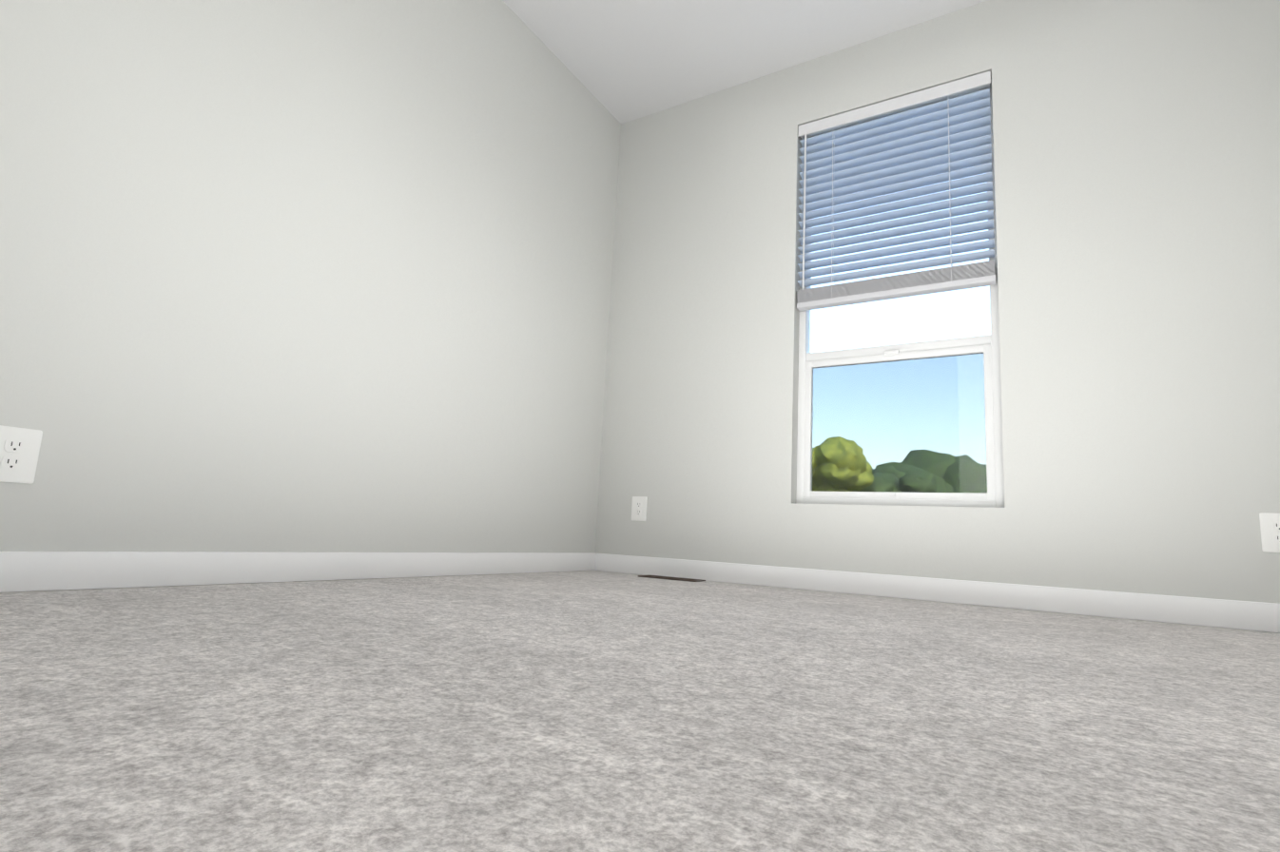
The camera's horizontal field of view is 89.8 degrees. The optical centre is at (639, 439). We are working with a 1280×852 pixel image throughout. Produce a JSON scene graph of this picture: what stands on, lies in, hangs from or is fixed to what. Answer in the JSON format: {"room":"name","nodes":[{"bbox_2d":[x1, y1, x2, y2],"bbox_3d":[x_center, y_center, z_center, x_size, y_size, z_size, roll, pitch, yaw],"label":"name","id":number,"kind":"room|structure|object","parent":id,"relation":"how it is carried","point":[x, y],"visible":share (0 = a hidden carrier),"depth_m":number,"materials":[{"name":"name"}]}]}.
{"room":"empty bedroom","nodes":[
{"label":"empty bedroom","id":0,"kind":"room"},
{"bbox_2d":[0,0,620,552],"bbox_3d":[-1.113,-0.815,2.090,0.150,2.500,3.700,-2,-10,31],"label":"wall","id":1,"kind":"structure","parent":0,"point":[304,276],"depth_m":2.01,"materials":[{"name":"paint"}]},
{"bbox_2d":[0,425,42,484],"bbox_3d":[-1.391,0.034,1.426,0.008,0.122,0.086,-2,-10,31],"label":"outlet","id":2,"kind":"object","parent":1,"relation":"attached to","point":[19,451],"visible":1,"depth_m":1.43,"materials":[{"name":"white plastic"}]},
{"bbox_2d":[0,551,596,592],"bbox_3d":[-1.105,0.374,1.873,0.014,0.088,3.400,-2,-10,31],"label":"baseboard","id":3,"kind":"structure","parent":1,"relation":"attached to","point":[40,571],"depth_m":1.81,"materials":[{"name":"white wood"}]},
{"bbox_2d":[0,570,1279,851],"bbox_3d":[0.109,0.433,1.120,3.166,0.120,3.700,-2,-10,31],"label":"floor","id":4,"kind":"structure","parent":0,"point":[576,711],"depth_m":0.69,"materials":[{"name":"carpet"}]},
{"bbox_2d":[638,574,705,581],"bbox_3d":[0.144,0.639,2.953,0.300,0.007,0.105,-2,-10,31],"label":"air vent register","id":5,"kind":"object","parent":4,"relation":"on","point":[674,578],"visible":0.98,"depth_m":2.92,"materials":[{"name":"brown metal"}]},
{"bbox_2d":[502,0,987,124],"bbox_3d":[0.245,-2.156,1.500,3.166,0.120,3.700,-2,-10,31],"label":"ceiling","id":6,"kind":"structure","parent":0,"point":[624,61],"depth_m":2.99,"materials":[{"name":"paint"}]},
{"bbox_2d":[595,0,1279,603],"bbox_3d":[1.092,-0.594,2.807,2.866,2.500,0.150,-2,-10,31],"label":"wall","id":7,"kind":"structure","parent":0,"point":[1137,188],"depth_m":2.45,"materials":[{"name":"paint"}]},
{"bbox_2d":[631,496,647,521],"bbox_3d":[-0.006,0.347,3.217,0.086,0.122,0.008,-2,-10,31],"label":"outlet","id":8,"kind":"object","parent":7,"relation":"attached to","point":[638,508],"visible":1,"depth_m":3.21,"materials":[{"name":"white plastic"}]},
{"bbox_2d":[795,79,1004,507],"bbox_3d":[1.116,-0.611,2.835,0.818,1.816,0.080,-2,-10,31],"label":"window","id":9,"kind":"structure","parent":7,"relation":"in","point":[987,346],"depth_m":2.73,"materials":[{"name":"white plastic"}]},
{"bbox_2d":[796,70,996,310],"bbox_3d":[1.098,-1.065,2.832,0.812,0.914,0.072,-2,-10,31],"label":"window blind","id":10,"kind":"object","parent":9,"relation":"attached to","point":[941,131],"visible":0.94,"depth_m":2.81,"materials":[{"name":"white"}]},
{"bbox_2d":[595,553,1279,633],"bbox_3d":[0.988,0.585,2.563,2.838,0.088,0.014,-2,-10,31],"label":"baseboard","id":11,"kind":"structure","parent":7,"relation":"attached to","point":[1250,615],"depth_m":2.39,"materials":[{"name":"white wood"}]},
{"bbox_2d":[1259,512,1279,552],"bbox_3d":[1.995,0.292,2.003,0.086,0.122,0.008,-2,-10,31],"label":"outlet","id":12,"kind":"object","parent":7,"relation":"attached to","point":[1270,526],"visible":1,"depth_m":2.01,"materials":[{"name":"white plastic"}]},
{"label":"outside","id":13,"kind":"structure","parent":0,"visible":0},
{"bbox_3d":[-2.154,3.274,-0.020,300.000,0.300,300.000,-2,-10,31],"label":"street","id":14,"kind":"object","parent":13,"visible":0},
{"bbox_3d":[11.959,12.023,57.077,98.965,0.420,92.938,-2,-10,31],"label":"bank","id":15,"kind":"object","parent":14,"relation":"on","visible":0},
{"bbox_2d":[812,436,873,491],"bbox_3d":[8.030,3.804,30.967,6.228,7.863,6.527,-2,-10,31],"label":"tree","id":16,"kind":"object","parent":15,"relation":"on","point":[843,469],"depth_m":28.68,"materials":[{"name":"green plant"}]},
{"bbox_2d":[860,465,937,492],"bbox_3d":[12.535,4.782,33.015,5.505,6.994,6.248,-2,-10,31],"label":"tree","id":17,"kind":"object","parent":15,"relation":"on","point":[894,477],"depth_m":30.82,"materials":[{"name":"green plant"}]},
{"bbox_2d":[872,449,987,493],"bbox_3d":[8.604,5.033,39.309,34.216,9.566,13.751,2,-8,10],"label":"tree","id":18,"kind":"object","parent":15,"relation":"on","point":[955,478],"depth_m":36.53,"materials":[{"name":"green plant"}]}
]}

